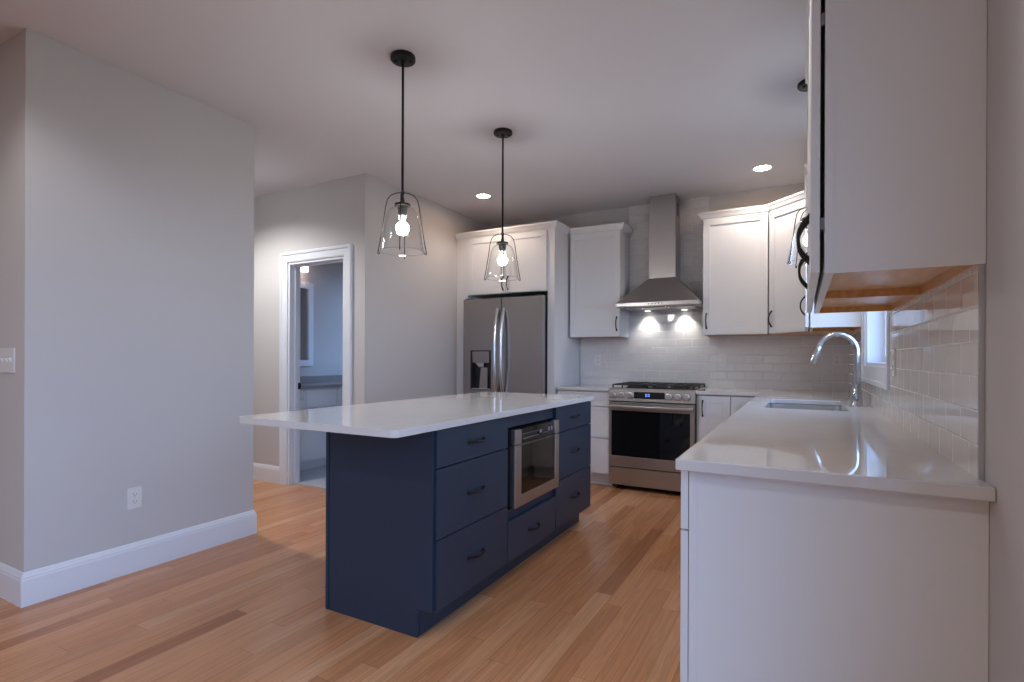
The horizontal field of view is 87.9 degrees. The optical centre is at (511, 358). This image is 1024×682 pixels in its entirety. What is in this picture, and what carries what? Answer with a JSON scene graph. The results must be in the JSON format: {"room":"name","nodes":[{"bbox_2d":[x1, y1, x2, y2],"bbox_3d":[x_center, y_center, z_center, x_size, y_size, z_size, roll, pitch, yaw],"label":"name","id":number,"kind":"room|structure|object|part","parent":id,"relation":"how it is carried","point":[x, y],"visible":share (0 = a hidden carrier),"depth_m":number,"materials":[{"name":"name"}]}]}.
{"room":"kitchen","nodes":[
{"label":"kitchen","id":0,"kind":"room"},
{"bbox_2d":[0,28,254,571],"bbox_3d":[-3.674,-0.203,3.944,3.768,2.740,1.197,0,0,29],"label":"wall","id":1,"kind":"structure","parent":0,"point":[127,198],"depth_m":2.84,"materials":[{"name":"paint"}]},
{"bbox_2d":[0,348,14,372],"bbox_3d":[-2.474,0.008,2.596,0.164,0.120,0.017,0,0,29],"label":"light switch","id":2,"kind":"object","parent":1,"relation":"attached to","point":[7,355],"visible":1,"depth_m":2.59,"materials":[{"name":"white plastic"}]},
{"bbox_2d":[0,510,256,607],"bbox_3d":[-3.672,1.087,3.940,3.784,0.159,1.229,0,0,29],"label":"baseboard","id":3,"kind":"structure","parent":1,"relation":"attached to","point":[21,589],"depth_m":2.84,"materials":[{"name":"paint"}]},
{"bbox_2d":[127,486,141,509],"bbox_3d":[-2.081,0.768,2.928,0.008,0.116,0.072,0,0,29],"label":"wall outlet","id":4,"kind":"object","parent":1,"relation":"attached to","point":[134,495],"visible":1,"depth_m":2.92,"materials":[{"name":"white plastic"}]},
{"bbox_2d":[131,491,137,496],"bbox_3d":[-2.079,0.748,2.927,0.002,0.028,0.034,0,0,29],"label":"socket","id":5,"kind":"object","parent":4,"relation":"attached to","point":[133,493],"depth_m":2.92,"materials":[{"name":"white plastic"}]},
{"bbox_2d":[131,499,137,504],"bbox_3d":[-2.079,0.788,2.927,0.002,0.028,0.034,0,0,29],"label":"socket","id":6,"kind":"object","parent":4,"relation":"attached to","point":[133,501],"depth_m":2.92,"materials":[{"name":"white plastic"}]},
{"bbox_2d":[253,173,374,465],"bbox_3d":[-2.866,-0.200,5.429,3.762,2.740,0.112,0,0,29],"label":"wall","id":7,"kind":"structure","parent":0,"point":[341,211],"depth_m":4.81,"materials":[{"name":"paint"}]},
{"bbox_2d":[253,463,278,483],"bbox_3d":[-3.361,1.089,5.624,2.714,0.159,0.016,0,0,29],"label":"baseboard","id":8,"kind":"structure","parent":7,"relation":"attached to","point":[261,472],"depth_m":5.06,"materials":[{"name":"paint"}]},
{"bbox_2d":[279,244,352,484],"bbox_3d":[-1.741,0.097,4.807,0.905,2.155,0.152,0,0,29],"label":"door frame","id":9,"kind":"structure","parent":7,"relation":"attached to","point":[289,330],"depth_m":4.93,"materials":[{"name":"paint"}]},
{"bbox_2d":[300,262,342,375],"bbox_3d":[-2.377,-0.198,6.305,0.120,2.740,1.894,0,0,29],"label":"wall","id":10,"kind":"structure","parent":0,"point":[327,279],"depth_m":6.42,"materials":[{"name":"paint"}]},
{"bbox_2d":[300,266,308,271],"bbox_3d":[-2.467,-1.059,5.852,0.149,0.140,0.480,0,0,29],"label":"vanity light","id":11,"kind":"object","parent":10,"relation":"attached to","point":[302,269],"visible":0.09,"depth_m":5.97,"materials":[{"name":"glass"}]},
{"bbox_2d":[300,282,313,365],"bbox_3d":[-2.522,-0.396,5.880,0.029,0.965,0.780,0,0,29],"label":"wall mirror","id":12,"kind":"object","parent":10,"relation":"attached to","point":[306,289],"visible":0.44,"depth_m":6.15,"materials":[{"name":"mirror"}]},
{"bbox_3d":[-2.530,-0.396,5.884,0.010,0.825,0.640,0,0,29],"label":"glass","id":13,"kind":"part","parent":12,"relation":"part of","materials":[{"name":"grey mirror"}]},
{"bbox_2d":[0,465,681,681],"bbox_3d":[-2.613,1.218,2.131,7.617,0.106,9.679,0,0,29],"label":"floor","id":14,"kind":"structure","parent":0,"point":[600,601],"depth_m":2.40,"materials":[{"name":"brown wood"}]},
{"bbox_2d":[300,375,342,470],"bbox_3d":[-2.069,0.685,6.149,0.574,0.964,1.610,0,0,29],"label":"bathroom vanity","id":15,"kind":"object","parent":14,"relation":"on","point":[324,391],"visible":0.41,"depth_m":5.65,"materials":[{"name":"wood"}]},
{"bbox_3d":[-2.183,0.417,5.423,0.020,0.180,0.175,0,0,29],"label":"drawer","id":16,"kind":"part","parent":15,"relation":"part of","materials":[{"name":"white wood"}]},
{"bbox_3d":[-2.085,0.790,5.605,0.020,0.549,0.590,0,0,29],"label":"door","id":17,"kind":"part","parent":15,"relation":"part of","materials":[{"name":"white wood"}]},
{"bbox_3d":[-2.041,0.418,5.684,0.020,0.180,0.409,0,0,29],"label":"drawer","id":18,"kind":"part","parent":15,"relation":"part of","materials":[{"name":"white wood"}]},
{"bbox_3d":[-1.830,0.419,6.071,0.020,0.180,0.459,0,0,29],"label":"drawer","id":19,"kind":"part","parent":15,"relation":"part of","materials":[{"name":"white wood"}]},
{"bbox_2d":[325,401,590,637],"bbox_3d":[-0.140,0.738,3.155,0.665,0.885,1.858,0,0,29],"label":"kitchen island","id":20,"kind":"object","parent":14,"relation":"on","point":[418,526],"depth_m":2.42,"materials":[{"name":"blue wood"}]},
{"bbox_3d":[-0.424,0.737,3.310,0.018,0.885,1.858,0,0,29],"label":"panel","id":21,"kind":"part","parent":20,"relation":"part of","materials":[{"name":"blue wood"}]},
{"bbox_3d":[-0.591,0.736,2.353,0.599,0.885,0.014,0,0,29],"label":"panel","id":22,"kind":"part","parent":20,"relation":"part of","materials":[{"name":"blue wood"}]},
{"bbox_2d":[239,392,593,437],"bbox_3d":[-0.323,0.280,3.122,0.927,0.029,2.149,0,0,29],"label":"island countertop","id":23,"kind":"structure","parent":20,"relation":"on","point":[399,418],"depth_m":2.57,"materials":[{"name":"white stone"}]},
{"bbox_3d":[-0.178,0.911,2.484,0.022,0.292,0.605,0,0,29],"label":"drawer","id":24,"kind":"part","parent":20,"relation":"part of","materials":[{"name":"blue wood"}]},
{"bbox_3d":[-0.177,0.613,2.484,0.022,0.293,0.605,0,0,29],"label":"drawer","id":25,"kind":"part","parent":20,"relation":"part of","materials":[{"name":"blue wood"}]},
{"bbox_3d":[-0.176,0.381,2.484,0.022,0.158,0.605,0,0,29],"label":"drawer","id":26,"kind":"part","parent":20,"relation":"part of","materials":[{"name":"blue wood"}]},
{"bbox_3d":[-0.157,0.911,2.472,0.038,0.017,0.146,0,0,29],"label":"handle","id":27,"kind":"part","parent":20,"relation":"part of","materials":[{"name":"black metal"}]},
{"bbox_3d":[-0.155,0.613,2.472,0.038,0.017,0.146,0,0,29],"label":"handle","id":28,"kind":"part","parent":20,"relation":"part of","materials":[{"name":"black metal"}]},
{"bbox_3d":[-0.154,0.381,2.472,0.038,0.017,0.146,0,0,29],"label":"handle","id":29,"kind":"part","parent":20,"relation":"part of","materials":[{"name":"black metal"}]},
{"bbox_3d":[0.114,0.954,3.020,0.022,0.208,0.601,0,0,29],"label":"drawer","id":30,"kind":"part","parent":20,"relation":"part of","materials":[{"name":"blue wood"}]},
{"bbox_3d":[-0.083,0.580,3.149,0.538,0.410,0.569,0,0,29],"label":"microwave drawer","id":31,"kind":"part","parent":20,"relation":"part of","materials":[{"name":"silver metal"}]},
{"bbox_3d":[0.136,0.954,3.008,0.038,0.017,0.146,0,0,29],"label":"handle","id":32,"kind":"part","parent":20,"relation":"part of","materials":[{"name":"black metal"}]},
{"bbox_3d":[0.143,0.415,3.034,0.028,0.078,0.440,0,0,29],"label":"control panel","id":33,"kind":"part","parent":20,"relation":"part of","materials":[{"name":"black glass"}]},
{"bbox_3d":[0.142,0.594,3.034,0.027,0.264,0.440,0,0,29],"label":"door glass","id":34,"kind":"part","parent":20,"relation":"part of","materials":[{"name":"black glass"}]},
{"bbox_3d":[0.409,0.913,3.560,0.022,0.292,0.612,0,0,29],"label":"drawer","id":35,"kind":"part","parent":20,"relation":"part of","materials":[{"name":"blue wood"}]},
{"bbox_3d":[0.411,0.383,3.560,0.022,0.158,0.612,0,0,29],"label":"drawer","id":36,"kind":"part","parent":20,"relation":"part of","materials":[{"name":"blue wood"}]},
{"bbox_3d":[0.410,0.615,3.560,0.022,0.293,0.612,0,0,29],"label":"drawer","id":37,"kind":"part","parent":20,"relation":"part of","materials":[{"name":"blue wood"}]},
{"bbox_2d":[463,294,547,393],"bbox_3d":[0.042,0.281,5.551,0.900,1.799,0.817,0,0,29],"label":"refrigerator","id":38,"kind":"object","parent":14,"relation":"on","point":[505,338],"visible":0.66,"depth_m":5.22,"materials":[{"name":"silver metal"}]},
{"bbox_3d":[-0.307,-0.017,5.414,0.203,0.118,0.052,0,0,29],"label":"plate","id":39,"kind":"part","parent":38,"relation":"part of","materials":[{"name":"silver metal"}]},
{"bbox_3d":[-0.290,-0.094,5.412,0.447,1.027,0.070,0,0,29],"label":"door","id":40,"kind":"part","parent":38,"relation":"part of","materials":[{"name":"silver metal"}]},
{"bbox_3d":[-0.160,-0.056,5.252,0.036,0.900,0.097,0,0,29],"label":"handle","id":41,"kind":"part","parent":38,"relation":"part of","materials":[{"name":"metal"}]},
{"bbox_3d":[-0.099,-0.056,5.218,0.036,0.900,0.097,0,0,29],"label":"handle","id":42,"kind":"part","parent":38,"relation":"part of","materials":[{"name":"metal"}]},
{"bbox_3d":[0.107,-0.093,5.195,0.447,1.027,0.070,0,0,29],"label":"door","id":43,"kind":"part","parent":38,"relation":"part of","materials":[{"name":"silver metal"}]},
{"bbox_2d":[455,220,578,393],"bbox_3d":[0.068,-0.071,5.646,1.178,2.504,0.703,0,0,29],"label":"refrigerator surround","id":44,"kind":"object","parent":14,"relation":"on","point":[542,248],"visible":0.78,"depth_m":5.34,"materials":[{"name":"white wood"}]},
{"bbox_3d":[-0.371,-0.042,5.917,0.146,2.442,0.648,0,0,29],"label":"filler panel","id":45,"kind":"part","parent":44,"relation":"part of","materials":[{"name":"white wood"}]},
{"bbox_3d":[-0.261,-0.960,5.478,0.451,0.586,0.020,0,0,29],"label":"door","id":46,"kind":"part","parent":44,"relation":"part of","materials":[{"name":"white wood"}]},
{"bbox_3d":[-0.008,-1.290,5.497,1.177,0.066,0.334,0,0,29],"label":"crown","id":47,"kind":"part","parent":44,"relation":"part of","materials":[{"name":"white wood"}]},
{"bbox_3d":[0.139,-0.958,5.259,0.451,0.586,0.020,0,0,29],"label":"door","id":48,"kind":"part","parent":44,"relation":"part of","materials":[{"name":"white wood"}]},
{"bbox_3d":[0.531,-0.038,5.424,0.074,2.442,0.648,0,0,29],"label":"panel","id":49,"kind":"part","parent":44,"relation":"part of","materials":[{"name":"white wood"}]},
{"bbox_2d":[558,390,613,484],"bbox_3d":[0.805,0.742,5.258,0.519,0.884,0.656,0,0,29],"label":"base cabinet","id":50,"kind":"object","parent":14,"relation":"on","point":[599,423],"visible":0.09,"depth_m":4.93,"materials":[{"name":"white wood"}]},
{"bbox_3d":[0.670,0.375,5.009,0.513,0.128,0.020,0,0,29],"label":"drawer","id":51,"kind":"part","parent":50,"relation":"part of","materials":[{"name":"white wood"}]},
{"bbox_2d":[557,384,623,390],"bbox_3d":[0.811,0.284,5.264,0.521,0.029,0.641,0,0,29],"label":"countertop","id":52,"kind":"structure","parent":50,"relation":"on","point":[586,387],"depth_m":5.07,"materials":[{"name":"white stone"}]},
{"bbox_3d":[0.670,0.590,5.009,0.513,0.283,0.020,0,0,29],"label":"drawer","id":53,"kind":"part","parent":50,"relation":"part of","materials":[{"name":"white wood"}]},
{"bbox_3d":[0.668,0.900,5.009,0.513,0.320,0.020,0,0,29],"label":"drawer","id":54,"kind":"part","parent":50,"relation":"part of","materials":[{"name":"white wood"}]},
{"bbox_2d":[608,382,706,491],"bbox_3d":[1.357,0.709,4.928,0.757,0.953,0.704,0,0,29],"label":"gas range","id":55,"kind":"object","parent":14,"relation":"on","point":[652,424],"visible":0.94,"depth_m":4.68,"materials":[{"name":"silver metal"}]},
{"bbox_3d":[0.909,0.328,4.811,0.062,0.062,0.035,0,0,29],"label":"knob","id":56,"kind":"part","parent":55,"relation":"part of","materials":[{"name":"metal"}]},
{"bbox_3d":[0.980,0.328,4.773,0.062,0.062,0.035,0,0,29],"label":"knob","id":57,"kind":"part","parent":55,"relation":"part of","materials":[{"name":"metal"}]},
{"bbox_3d":[1.052,0.328,4.734,0.062,0.062,0.035,0,0,29],"label":"knob","id":58,"kind":"part","parent":55,"relation":"part of","materials":[{"name":"metal"}]},
{"bbox_3d":[1.221,1.063,4.686,0.750,0.154,0.033,0,0,29],"label":"storage drawer","id":59,"kind":"part","parent":55,"relation":"part of","materials":[{"name":"silver metal"}]},
{"bbox_3d":[1.204,0.433,4.644,0.733,0.034,0.059,0,0,29],"label":"handle","id":60,"kind":"part","parent":55,"relation":"part of","materials":[{"name":"silver metal"}]},
{"bbox_3d":[1.222,0.684,4.686,0.750,0.583,0.034,0,0,29],"label":"oven door","id":61,"kind":"part","parent":55,"relation":"part of","materials":[{"name":"black glass"}]},
{"bbox_3d":[1.224,0.332,4.682,0.755,0.103,0.052,0,0,29],"label":"control panel","id":62,"kind":"part","parent":55,"relation":"part of","materials":[{"name":"silver metal"}]},
{"bbox_2d":[610,382,706,391],"bbox_3d":[1.378,0.261,4.963,0.757,0.056,0.624,0,0,29],"label":"cooktop","id":63,"kind":"object","parent":55,"relation":"in","point":[628,386],"depth_m":4.78,"materials":[{"name":"metal"}]},
{"bbox_3d":[1.345,0.330,4.573,0.062,0.062,0.035,0,0,29],"label":"knob","id":64,"kind":"part","parent":55,"relation":"part of","materials":[{"name":"metal"}]},
{"bbox_3d":[1.412,0.330,4.537,0.062,0.062,0.035,0,0,29],"label":"knob","id":65,"kind":"part","parent":55,"relation":"part of","materials":[{"name":"metal"}]},
{"bbox_3d":[1.477,0.330,4.501,0.062,0.062,0.035,0,0,29],"label":"knob","id":66,"kind":"part","parent":55,"relation":"part of","materials":[{"name":"metal"}]},
{"bbox_2d":[697,394,754,441],"bbox_3d":[1.933,0.746,4.641,0.522,0.884,0.656,0,0,29],"label":"base cabinet","id":67,"kind":"object","parent":14,"relation":"on","point":[712,410],"visible":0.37,"depth_m":4.45,"materials":[{"name":"white wood"}]},
{"bbox_3d":[1.696,0.687,4.449,0.246,0.752,0.020,0,0,29],"label":"door","id":68,"kind":"part","parent":67,"relation":"part of","materials":[{"name":"white wood"}]},
{"bbox_3d":[1.908,0.688,4.332,0.225,0.752,0.020,0,0,29],"label":"door","id":69,"kind":"part","parent":67,"relation":"part of","materials":[{"name":"white wood"}]},
{"bbox_2d":[680,470,988,681],"bbox_3d":[0.912,0.742,1.644,0.683,0.884,0.757,0,0,29],"label":"base cabinet","id":70,"kind":"object","parent":14,"relation":"on","point":[781,581],"visible":0.9,"depth_m":1.29,"materials":[{"name":"white wood"}]},
{"bbox_3d":[0.561,0.766,1.620,0.020,0.587,0.374,0,0,29],"label":"door","id":71,"kind":"part","parent":70,"relation":"part of","materials":[{"name":"white wood"}]},
{"bbox_3d":[0.653,0.387,1.786,0.020,0.160,0.752,0,0,29],"label":"drawer","id":72,"kind":"part","parent":70,"relation":"part of","materials":[{"name":"white wood"}]},
{"bbox_3d":[0.673,0.680,1.775,0.022,0.762,0.757,0,0,29],"label":"frame","id":73,"kind":"part","parent":70,"relation":"part of","materials":[{"name":"white wood"}]},
{"bbox_3d":[2.297,0.747,4.113,0.618,0.884,1.231,0,0,29],"label":"base cabinet","id":74,"kind":"object","parent":14,"relation":"on","visible":0},
{"bbox_2d":[675,387,995,501],"bbox_3d":[1.436,0.286,3.081,1.144,0.029,3.873,0,0,29],"label":"countertop","id":75,"kind":"structure","parent":74,"relation":"on","point":[855,446],"depth_m":1.56,"materials":[{"name":"white stone"}]},
{"bbox_2d":[768,403,843,410],"bbox_3d":[1.755,0.398,3.183,0.436,0.189,0.806,0,0,29],"label":"sink","id":76,"kind":"object","parent":75,"relation":"in","point":[772,405],"visible":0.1,"depth_m":3.52,"materials":[{"name":"metal"}]},
{"bbox_2d":[809,332,862,405],"bbox_3d":[1.906,0.058,3.127,0.278,0.430,0.110,0,0,29],"label":"faucet","id":77,"kind":"object","parent":75,"relation":"on","point":[856,396],"visible":1,"depth_m":3.09,"materials":[{"name":"silver metal"}]},
{"bbox_3d":[1.920,-0.049,3.132,0.222,0.215,0.032,0,0,23],"label":"spout","id":78,"kind":"part","parent":77,"relation":"part of","materials":[{"name":"silver metal"}]},
{"bbox_3d":[1.986,0.201,3.054,0.025,0.088,0.059,0,0,29],"label":"lever","id":79,"kind":"part","parent":77,"relation":"part of","materials":[{"name":"silver metal"}]},
{"bbox_2d":[0,0,807,225],"bbox_3d":[-2.603,-1.619,2.131,7.617,0.100,9.679,0,0,29],"label":"ceiling","id":80,"kind":"structure","parent":0,"point":[605,104],"depth_m":3.02,"materials":[{"name":"paint"}]},
{"bbox_2d":[377,50,426,258],"bbox_3d":[-0.565,-1.049,2.744,0.231,1.025,0.231,0,0,29],"label":"pendant light","id":81,"kind":"object","parent":80,"relation":"hanging from","point":[401,58],"visible":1,"depth_m":2.73,"materials":[{"name":"black metal"}]},
{"bbox_2d":[394,199,409,215],"bbox_3d":[-0.566,-0.782,2.744,0.082,0.080,0.082,0,0,29],"label":"socket","id":82,"kind":"object","parent":81,"relation":"attached to","point":[404,205],"depth_m":2.72,"materials":[{"name":"black metal"}]},
{"bbox_3d":[-0.565,-1.162,2.744,0.013,0.730,0.013,0,0,29],"label":"rod","id":83,"kind":"part","parent":81,"relation":"part of","materials":[{"name":"black metal"}]},
{"bbox_3d":[-0.567,-0.673,2.744,0.066,0.063,0.066,0,0,29],"label":"bulb","id":84,"kind":"part","parent":81,"relation":"part of","materials":[{"name":"white glass"}]},
{"bbox_2d":[474,193,491,198],"bbox_3d":[-0.277,-1.558,5.093,0.168,0.006,0.168,0,0,29],"label":"recessed light","id":85,"kind":"object","parent":80,"relation":"in","point":[480,195],"visible":1,"depth_m":5.08,"materials":[{"name":"paint"}]},
{"bbox_2d":[484,127,520,280],"bbox_3d":[-0.064,-1.047,3.644,0.231,1.025,0.231,0,0,29],"label":"pendant light","id":86,"kind":"object","parent":80,"relation":"hanging from","point":[502,132],"visible":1,"depth_m":3.63,"materials":[{"name":"black"}]},
{"bbox_2d":[497,239,507,250],"bbox_3d":[-0.065,-0.780,3.644,0.082,0.080,0.082,0,0,29],"label":"socket","id":87,"kind":"object","parent":86,"relation":"attached to","point":[500,243],"depth_m":3.62,"materials":[{"name":"black metal"}]},
{"bbox_3d":[-0.066,-0.671,3.644,0.066,0.063,0.066,0,0,29],"label":"bulb","id":88,"kind":"part","parent":86,"relation":"part of","materials":[{"name":"white glass"}]},
{"bbox_3d":[-0.064,-1.160,3.644,0.013,0.730,0.013,0,0,29],"label":"rod","id":89,"kind":"part","parent":86,"relation":"part of","materials":[{"name":"black metal"}]},
{"bbox_2d":[751,164,773,171],"bbox_3d":[2.038,-1.549,4.321,0.168,0.006,0.168,0,0,29],"label":"recessed light","id":90,"kind":"object","parent":80,"relation":"in","point":[760,168],"visible":1,"depth_m":4.32,"materials":[{"name":"paint"}]},
{"bbox_2d":[786,79,807,267],"bbox_3d":[1.675,-1.041,2.984,0.231,1.025,0.231,0,0,29],"label":"pendant light","id":91,"kind":"object","parent":80,"relation":"hanging from","point":[801,86],"visible":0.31,"depth_m":2.98,"materials":[{"name":"black"}]},
{"bbox_3d":[1.673,-0.665,2.984,0.066,0.063,0.066,0,0,29],"label":"bulb","id":92,"kind":"part","parent":91,"relation":"part of","materials":[{"name":"white glass"}]},
{"bbox_2d":[374,178,488,402],"bbox_3d":[-0.783,-0.192,5.434,0.112,2.740,1.894,0,0,29],"label":"wall","id":93,"kind":"structure","parent":0,"point":[415,296],"depth_m":5.07,"materials":[{"name":"paint"}]},
{"bbox_2d":[489,183,820,390],"bbox_3d":[0.478,-0.188,5.892,5.527,2.740,0.120,0,0,29],"label":"wall","id":94,"kind":"structure","parent":0,"point":[763,196],"depth_m":5.05,"materials":[{"name":"paint"}]},
{"bbox_2d":[570,222,632,337],"bbox_3d":[0.904,-0.766,5.386,0.561,1.103,0.359,0,0,29],"label":"upper cabinet","id":95,"kind":"object","parent":94,"relation":"attached to","point":[599,254],"visible":1,"depth_m":5.28,"materials":[{"name":"white wood"}]},
{"bbox_3d":[0.912,-1.285,5.397,0.561,0.066,0.333,0,0,29],"label":"crown","id":96,"kind":"part","parent":95,"relation":"part of","materials":[{"name":"white wood"}]},
{"bbox_2d":[581,196,848,390],"bbox_3d":[1.804,-0.640,5.095,2.420,1.826,0.009,0,0,29],"label":"tiled wall","id":97,"kind":"structure","parent":94,"relation":"attached to","point":[672,346],"depth_m":5.12,"materials":[{"name":"white tile"}]},
{"bbox_2d":[595,354,600,365],"bbox_3d":[0.901,0.014,5.576,0.072,0.116,0.008,0,0,29],"label":"wall outlet","id":98,"kind":"object","parent":97,"relation":"attached to","point":[597,356],"visible":1,"depth_m":5.57,"materials":[{"name":"white plastic"}]},
{"bbox_2d":[615,193,702,311],"bbox_3d":[1.418,-1.011,5.020,0.750,1.084,0.490,0,0,29],"label":"range hood","id":99,"kind":"object","parent":97,"relation":"attached to","point":[664,289],"visible":0.98,"depth_m":5.01,"materials":[{"name":"silver metal"}]},
{"bbox_2d":[832,353,841,365],"bbox_3d":[2.784,0.008,4.548,0.072,0.116,0.008,0,0,29],"label":"wall outlet","id":100,"kind":"object","parent":97,"relation":"attached to","point":[836,357],"visible":1,"depth_m":4.54,"materials":[{"name":"white plastic"}]},
{"bbox_2d":[698,204,769,335],"bbox_3d":[2.002,-0.762,4.786,0.572,1.103,0.359,0,0,29],"label":"upper cabinet","id":101,"kind":"object","parent":94,"relation":"attached to","point":[735,240],"visible":0.97,"depth_m":4.65,"materials":[{"name":"white wood"}]},
{"bbox_3d":[2.010,-1.281,4.798,0.572,0.066,0.333,0,0,29],"label":"crown","id":102,"kind":"part","parent":101,"relation":"part of","materials":[{"name":"white wood"}]},
{"bbox_3d":[1.968,-0.732,4.686,0.531,1.041,0.020,0,0,29],"label":"frame","id":103,"kind":"part","parent":101,"relation":"part of","materials":[{"name":"white wood"}]},
{"bbox_2d":[767,191,853,334],"bbox_3d":[2.454,-0.761,4.390,0.619,1.103,0.621,0,0,29],"label":"upper cabinet","id":104,"kind":"object","parent":94,"relation":"attached to","point":[785,317],"visible":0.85,"depth_m":4.35,"materials":[{"name":"white wood"}]},
{"bbox_3d":[2.244,-1.280,4.327,0.039,0.066,0.394,0,0,-16],"label":"crown","id":105,"kind":"part","parent":104,"relation":"part of","materials":[{"name":"white wood"}]},
{"bbox_3d":[2.251,-0.731,4.330,0.020,1.033,0.392,0,0,-16],"label":"door","id":106,"kind":"part","parent":104,"relation":"part of","materials":[{"name":"white wood"}]},
{"bbox_2d":[866,0,1023,681],"bbox_3d":[0.672,-0.187,0.339,0.140,2.740,9.679,0,0,29],"label":"wall","id":107,"kind":"structure","parent":0,"point":[1004,277],"depth_m":1.06,"materials":[{"name":"paint"}]},
{"bbox_2d":[800,163,860,331],"bbox_3d":[2.263,-0.761,3.783,0.373,1.103,0.637,0,0,29],"label":"upper cabinet","id":108,"kind":"object","parent":107,"relation":"attached to","point":[845,321],"visible":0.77,"depth_m":3.58,"materials":[{"name":"white wood"}]},
{"bbox_3d":[1.997,-0.363,3.647,0.039,0.144,0.017,0,0,29],"label":"handle","id":109,"kind":"part","parent":108,"relation":"part of","materials":[{"name":"black metal"}]},
{"bbox_3d":[2.276,-1.280,3.777,0.347,0.066,0.637,0,0,29],"label":"crown","id":110,"kind":"part","parent":108,"relation":"part of","materials":[{"name":"white wood"}]},
{"bbox_3d":[2.148,-0.731,3.868,0.020,1.033,0.592,0,0,29],"label":"door","id":111,"kind":"part","parent":108,"relation":"part of","materials":[{"name":"white wood"}]},
{"bbox_3d":[2.175,-0.731,3.853,0.020,1.041,0.598,0,0,29],"label":"frame","id":112,"kind":"part","parent":108,"relation":"part of","materials":[{"name":"white wood"}]},
{"bbox_2d":[798,0,921,312],"bbox_3d":[1.361,-0.763,2.131,0.373,1.107,0.687,0,0,29],"label":"upper cabinet","id":113,"kind":"object","parent":107,"relation":"attached to","point":[888,303],"visible":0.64,"depth_m":2.20,"materials":[{"name":"white wood"}]},
{"bbox_3d":[1.188,-0.362,2.167,0.039,0.144,0.017,0,0,29],"label":"handle","id":114,"kind":"part","parent":113,"relation":"part of","materials":[{"name":"black metal"}]},
{"bbox_3d":[1.374,-1.283,2.125,0.347,0.066,0.687,0,0,29],"label":"crown","id":115,"kind":"part","parent":113,"relation":"part of","materials":[{"name":"white wood"}]},
{"bbox_3d":[1.304,-0.732,2.324,0.020,1.037,0.320,0,0,29],"label":"door","id":116,"kind":"part","parent":113,"relation":"part of","materials":[{"name":"white wood"}]},
{"bbox_3d":[1.150,-0.733,2.041,0.020,1.037,0.320,0,0,29],"label":"door","id":117,"kind":"part","parent":113,"relation":"part of","materials":[{"name":"white wood"}]},
{"bbox_3d":[1.253,-0.732,2.168,0.020,1.045,0.648,0,0,29],"label":"frame","id":118,"kind":"part","parent":113,"relation":"part of","materials":[{"name":"white wood"}]},
{"bbox_2d":[861,311,890,389],"bbox_3d":[2.057,-0.484,2.894,0.158,1.255,1.190,0,0,29],"label":"window","id":119,"kind":"structure","parent":107,"relation":"in","point":[875,326],"depth_m":3.31,"materials":[{"name":"paint"}]},
{"bbox_3d":[2.100,-0.484,2.871,0.035,1.015,0.950,0,0,29],"label":"sash","id":120,"kind":"part","parent":119,"relation":"part of","materials":[{"name":"paint"}]},
{"bbox_2d":[796,0,986,299],"bbox_3d":[1.031,-0.764,1.528,0.373,1.107,0.687,0,0,29],"label":"upper cabinet","id":121,"kind":"object","parent":107,"relation":"attached to","point":[898,88],"visible":1,"depth_m":1.26,"materials":[{"name":"white wood"}]},
{"bbox_3d":[0.877,-0.363,1.597,0.039,0.144,0.017,0,0,29],"label":"handle","id":122,"kind":"part","parent":121,"relation":"part of","materials":[{"name":"black metal"}]},
{"bbox_3d":[0.907,-0.363,1.652,0.039,0.144,0.017,0,0,29],"label":"handle","id":123,"kind":"part","parent":121,"relation":"part of","materials":[{"name":"black metal"}]},
{"bbox_3d":[0.993,-0.733,1.754,0.020,1.037,0.320,0,0,29],"label":"door","id":124,"kind":"part","parent":121,"relation":"part of","materials":[{"name":"white wood"}]},
{"bbox_3d":[0.839,-0.734,1.471,0.020,1.037,0.320,0,0,29],"label":"door","id":125,"kind":"part","parent":121,"relation":"part of","materials":[{"name":"white wood"}]},
{"bbox_3d":[0.942,-0.733,1.598,0.020,1.045,0.648,0,0,29],"label":"frame","id":126,"kind":"part","parent":121,"relation":"part of","materials":[{"name":"white wood"}]},
{"bbox_2d":[849,266,977,477],"bbox_3d":[1.958,0.032,2.849,0.009,0.483,3.782,0,0,29],"label":"tiled wall","id":127,"kind":"structure","parent":107,"relation":"attached to","point":[932,395],"depth_m":1.54,"materials":[{"name":"white tile"}]},
{"bbox_2d":[892,349,895,375],"bbox_3d":[1.635,0.017,2.275,0.008,0.116,0.072,0,0,29],"label":"wall outlet","id":128,"kind":"object","parent":127,"relation":"attached to","point":[893,350],"visible":1,"depth_m":2.25,"materials":[{"name":"white plastic"}]},
{"bbox_2d":[977,264,985,479],"bbox_3d":[1.049,0.029,1.186,0.011,0.483,0.008,0,0,29],"label":"trim","id":129,"kind":"structure","parent":127,"relation":"attached to","point":[981,267],"depth_m":1.18,"materials":[{"name":"paint"}]}
]}

